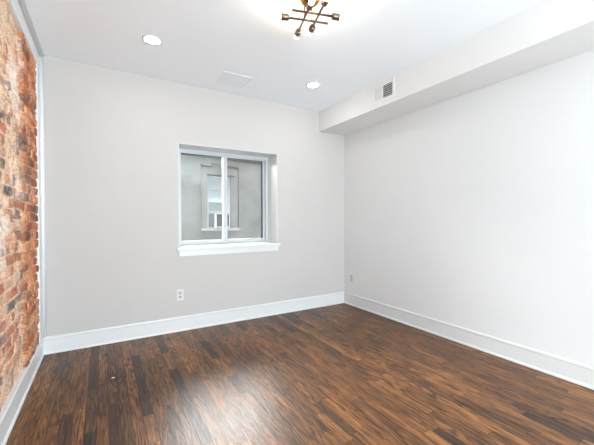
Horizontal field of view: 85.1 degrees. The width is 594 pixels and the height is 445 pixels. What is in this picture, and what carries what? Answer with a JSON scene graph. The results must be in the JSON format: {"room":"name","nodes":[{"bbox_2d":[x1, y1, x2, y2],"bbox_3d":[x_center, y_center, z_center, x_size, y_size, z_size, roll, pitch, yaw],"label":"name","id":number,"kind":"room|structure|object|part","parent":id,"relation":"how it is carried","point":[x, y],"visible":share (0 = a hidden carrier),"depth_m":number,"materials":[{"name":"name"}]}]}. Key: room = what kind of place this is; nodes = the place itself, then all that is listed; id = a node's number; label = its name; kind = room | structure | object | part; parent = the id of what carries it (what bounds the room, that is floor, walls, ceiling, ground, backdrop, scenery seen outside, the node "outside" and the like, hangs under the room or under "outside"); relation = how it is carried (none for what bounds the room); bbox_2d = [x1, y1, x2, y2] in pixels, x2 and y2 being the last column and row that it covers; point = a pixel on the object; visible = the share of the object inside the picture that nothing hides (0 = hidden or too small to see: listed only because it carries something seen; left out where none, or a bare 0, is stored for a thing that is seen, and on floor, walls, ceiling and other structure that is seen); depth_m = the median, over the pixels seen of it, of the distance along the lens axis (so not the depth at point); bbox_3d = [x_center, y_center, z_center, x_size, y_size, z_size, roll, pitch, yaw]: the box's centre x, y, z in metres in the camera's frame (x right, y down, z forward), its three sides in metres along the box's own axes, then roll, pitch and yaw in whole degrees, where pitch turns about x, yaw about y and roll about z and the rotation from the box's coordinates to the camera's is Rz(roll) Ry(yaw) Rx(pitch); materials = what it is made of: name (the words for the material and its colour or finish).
{"room":"empty room","nodes":[
{"label":"empty room","id":0,"kind":"room"},
{"bbox_2d":[0,0,39,412],"bbox_3d":[-0.510,-0.014,-0.309,0.258,2.838,7.195,-1,1,-31],"label":"wall","id":1,"kind":"structure","parent":0,"point":[19,285],"depth_m":2.13,"materials":[{"name":"brick"}]},
{"bbox_2d":[0,340,43,444],"bbox_3d":[-1.316,1.108,1.261,0.071,0.154,3.695,-1,1,-31],"label":"baseboard","id":2,"kind":"structure","parent":1,"relation":"attached to","point":[10,411],"depth_m":2.02,"materials":[{"name":"white paint"}]},
{"bbox_2d":[6,0,43,62],"bbox_3d":[-0.437,-1.365,-0.253,0.063,0.138,6.840,-1,1,-31],"label":"trim","id":3,"kind":"structure","parent":1,"relation":"attached to","point":[13,6],"depth_m":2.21,"materials":[{"name":"white paint"}]},
{"bbox_2d":[35,52,42,342],"bbox_3d":[-2.232,-0.216,2.761,0.063,2.501,0.155,-1,1,-31],"label":"trim","id":4,"kind":"structure","parent":1,"relation":"attached to","point":[37,69],"depth_m":2.73,"materials":[{"name":"white paint"}]},
{"bbox_2d":[43,56,343,335],"bbox_3d":[-0.875,-0.065,3.865,3.998,2.838,0.340,-1,1,-31],"label":"wall","id":5,"kind":"structure","parent":0,"point":[112,137],"depth_m":3.31,"materials":[{"name":"white paint"}]},
{"bbox_2d":[40,57,46,337],"bbox_3d":[-2.228,-0.217,2.840,0.024,2.461,0.024,-1,1,-31],"label":"trim","id":6,"kind":"structure","parent":5,"relation":"attached to","point":[41,58],"depth_m":2.83,"materials":[{"name":"white paint"}]},
{"bbox_2d":[177,289,183,300],"bbox_3d":[-1.246,0.772,3.448,0.072,0.118,0.009,-1,1,-31],"label":"electrical outlet","id":7,"kind":"object","parent":5,"relation":"attached to","point":[180,293],"visible":1,"depth_m":3.45,"materials":[{"name":"white plastic"}]},
{"bbox_2d":[43,292,343,354],"bbox_3d":[-0.780,1.076,3.723,3.401,0.154,0.022,-1,1,-31],"label":"baseboard","id":8,"kind":"structure","parent":5,"relation":"attached to","point":[102,336],"depth_m":3.42,"materials":[{"name":"white paint"}]},
{"bbox_2d":[177,143,279,256],"bbox_3d":[-0.826,-0.248,3.862,1.230,1.206,0.353,-1,1,-31],"label":"window","id":9,"kind":"structure","parent":5,"relation":"in","point":[268,240],"depth_m":3.96,"materials":[{"name":"white plastic"}]},
{"bbox_3d":[-1.111,-0.288,3.833,0.580,1.044,0.028,-1,1,-31],"label":"sash","id":10,"kind":"part","parent":9,"relation":"part of","materials":[{"name":"white plastic"}]},
{"bbox_3d":[-0.810,0.278,3.845,1.230,0.032,0.298,-1,1,-31],"label":"sill","id":11,"kind":"part","parent":9,"relation":"part of","materials":[{"name":"white paint"}]},
{"bbox_3d":[-0.677,-0.292,4.132,0.564,1.044,0.028,-1,1,-31],"label":"sash","id":12,"kind":"part","parent":9,"relation":"part of","materials":[{"name":"white plastic"}]},
{"bbox_2d":[24,0,542,111],"bbox_3d":[0.971,-1.575,0.760,3.998,0.250,7.535,-1,1,-31],"label":"ceiling","id":13,"kind":"structure","parent":0,"point":[376,40],"depth_m":2.56,"materials":[{"name":"white paint"}]},
{"bbox_2d":[142,34,162,44],"bbox_3d":[-1.160,-1.460,2.598,0.156,0.014,0.156,-1,1,-31],"label":"recessed light","id":14,"kind":"object","parent":13,"relation":"in","point":[148,38],"visible":1,"depth_m":2.58,"materials":[{"name":"white paint"}]},
{"bbox_2d":[215,71,251,87],"bbox_3d":[-0.661,-1.476,3.358,0.302,0.004,0.304,-1,1,-31],"label":"access panel","id":15,"kind":"object","parent":13,"relation":"attached to","point":[226,78],"visible":1,"depth_m":3.34,"materials":[{"name":"white paint"}]},
{"bbox_2d":[276,0,344,38],"bbox_3d":[0.086,-1.384,2.095,0.395,0.159,0.320,0,1,29],"label":"ceiling fixture","id":16,"kind":"object","parent":13,"relation":"attached to","point":[309,4],"visible":1,"depth_m":2.09,"materials":[{"name":"gold metal"}]},
{"bbox_2d":[276,13,288,20],"bbox_3d":[-0.093,-1.336,2.098,0.087,0.039,0.054,-1,1,-31],"label":"socket","id":17,"kind":"object","parent":16,"relation":"attached to","point":[282,16],"depth_m":2.09,"materials":[{"name":"gold metal"}]},
{"bbox_2d":[294,28,300,38],"bbox_3d":[0.001,-1.326,2.276,0.054,0.039,0.087,-1,1,-31],"label":"socket","id":18,"kind":"object","parent":16,"relation":"attached to","point":[297,33],"depth_m":2.25,"materials":[{"name":"gold metal"}]},
{"bbox_3d":[0.043,-1.324,2.118,0.014,0.014,0.247,0,1,-14],"label":"rod","id":19,"kind":"part","parent":16,"relation":"part of","materials":[{"name":"brown metal"}]},
{"bbox_3d":[0.075,-1.337,2.142,0.267,0.014,0.014,0,1,-14],"label":"rod","id":20,"kind":"part","parent":16,"relation":"part of","materials":[{"name":"brown metal"}]},
{"bbox_2d":[306,0,314,10],"bbox_3d":[0.084,-1.322,1.959,0.055,0.039,0.087,-1,1,-31],"label":"socket","id":21,"kind":"object","parent":16,"relation":"attached to","point":[310,4],"depth_m":1.95,"materials":[{"name":"gold metal"}]},
{"bbox_2d":[308,24,314,34],"bbox_3d":[0.096,-1.326,2.228,0.054,0.039,0.087,-1,1,-31],"label":"socket","id":22,"kind":"object","parent":16,"relation":"attached to","point":[311,29],"depth_m":2.20,"materials":[{"name":"gold metal"}]},
{"bbox_3d":[0.099,-1.336,2.064,0.266,0.014,0.014,0,1,-14],"label":"rod","id":23,"kind":"part","parent":16,"relation":"part of","materials":[{"name":"brown metal"}]},
{"bbox_3d":[0.136,-1.324,2.075,0.014,0.014,0.235,0,1,-14],"label":"rod","id":24,"kind":"part","parent":16,"relation":"part of","materials":[{"name":"brown metal"}]},
{"bbox_2d":[321,0,329,6],"bbox_3d":[0.176,-1.322,1.922,0.055,0.039,0.087,-1,1,-31],"label":"socket","id":25,"kind":"object","parent":16,"relation":"attached to","point":[324,3],"depth_m":1.93,"materials":[{"name":"gold metal"}]},
{"bbox_2d":[331,13,344,20],"bbox_3d":[0.267,-1.337,2.108,0.087,0.039,0.055,-1,1,-31],"label":"socket","id":26,"kind":"object","parent":16,"relation":"attached to","point":[334,16],"depth_m":2.09,"materials":[{"name":"gold metal"}]},
{"bbox_2d":[306,82,319,87],"bbox_3d":[0.173,-1.474,3.483,0.156,0.014,0.156,-1,1,-31],"label":"recessed light","id":27,"kind":"object","parent":13,"relation":"in","point":[310,84],"visible":1,"depth_m":3.47,"materials":[{"name":"white plastic"}]},
{"bbox_2d":[319,0,593,134],"bbox_3d":[2.281,-1.328,1.466,0.429,0.267,6.995,-1,1,-31],"label":"soffit","id":28,"kind":"structure","parent":13,"relation":"attached to","point":[547,32],"depth_m":2.57,"materials":[{"name":"white paint"}]},
{"bbox_2d":[373,77,394,104],"bbox_3d":[0.895,-1.354,3.354,0.007,0.190,0.307,-1,1,-31],"label":"air register","id":29,"kind":"object","parent":28,"relation":"attached to","point":[384,91],"visible":1,"depth_m":3.34,"materials":[{"name":"white metal"}]},
{"bbox_2d":[6,303,593,444],"bbox_3d":[1.024,1.289,0.718,3.998,0.200,7.636,-1,1,-31],"label":"floor","id":30,"kind":"structure","parent":0,"point":[337,374],"depth_m":2.24,"materials":[{"name":"brown wood"}]},
{"bbox_2d":[344,49,593,366],"bbox_3d":[2.627,-0.044,1.571,0.250,2.838,7.195,-1,1,-31],"label":"wall","id":31,"kind":"structure","parent":0,"point":[474,210],"depth_m":2.87,"materials":[{"name":"white paint"}]},
{"bbox_2d":[350,273,353,282],"bbox_3d":[0.753,0.765,4.459,0.009,0.118,0.072,-1,1,-31],"label":"electrical outlet","id":32,"kind":"object","parent":31,"relation":"attached to","point":[351,275],"visible":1,"depth_m":4.44,"materials":[{"name":"white plastic"}]},
{"bbox_2d":[344,292,593,389],"bbox_3d":[2.461,1.095,1.601,0.022,0.154,6.995,-1,1,-31],"label":"baseboard","id":33,"kind":"structure","parent":31,"relation":"attached to","point":[572,371],"depth_m":2.87,"materials":[{"name":"white paint"}]},
{"label":"outside","id":34,"kind":"structure","parent":0,"visible":0},
{"bbox_3d":[0.023,4.380,9.759,70.000,0.200,9.365,-1,1,-31],"label":"ground","id":35,"kind":"structure","parent":34,"visible":0},
{"bbox_2d":[181,154,260,240],"bbox_3d":[-1.086,1.130,11.557,70.000,6.260,4.080,-1,1,-31],"label":"house","id":36,"kind":"structure","parent":35,"relation":"on","point":[201,187],"depth_m":8.70,"materials":[{"name":"grey paint"}]},
{"bbox_2d":[208,178,221,200],"bbox_3d":[-2.202,-0.880,8.747,0.430,0.625,0.015,-1,1,-31],"label":"window pane","id":37,"kind":"object","parent":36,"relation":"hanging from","point":[214,195],"depth_m":8.74,"materials":[{"name":"clear glass"}]},
{"bbox_2d":[209,202,221,213],"bbox_3d":[-2.200,-0.228,8.755,0.430,0.680,0.015,-1,1,-31],"label":"window pane","id":38,"kind":"object","parent":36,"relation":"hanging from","point":[213,206],"depth_m":8.74,"materials":[{"name":"clear glass"}]},
{"bbox_2d":[209,213,229,226],"bbox_3d":[-2.095,-0.058,8.677,0.528,0.377,0.220,-1,1,-31],"label":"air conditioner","id":39,"kind":"object","parent":36,"relation":"on","point":[215,219],"visible":0.86,"depth_m":8.60,"materials":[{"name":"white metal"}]},
{"bbox_3d":[-2.279,-0.055,8.608,0.141,0.362,0.021,-1,1,-31],"label":"panel","id":40,"kind":"part","parent":39,"relation":"part of","materials":[{"name":"grey plastic"}]},
{"bbox_2d":[217,214,228,226],"bbox_3d":[-1.978,-0.058,8.624,0.339,0.327,0.008,-1,1,-31],"label":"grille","id":41,"kind":"object","parent":39,"relation":"attached to","point":[219,216],"depth_m":8.59,"materials":[{"name":"grey metal"}]},
{"bbox_3d":[-2.062,0.181,8.717,1.020,0.072,0.170,-1,1,-31],"label":"stone sill","id":42,"kind":"part","parent":36,"relation":"part of","materials":[{"name":"beige stone"}]},
{"bbox_2d":[182,154,260,163],"bbox_3d":[-2.437,-1.708,8.417,8.500,0.120,0.020,-1,1,-31],"label":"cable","id":43,"kind":"object","parent":36,"relation":"attached to","point":[182,154],"visible":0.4,"depth_m":8.60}
]}

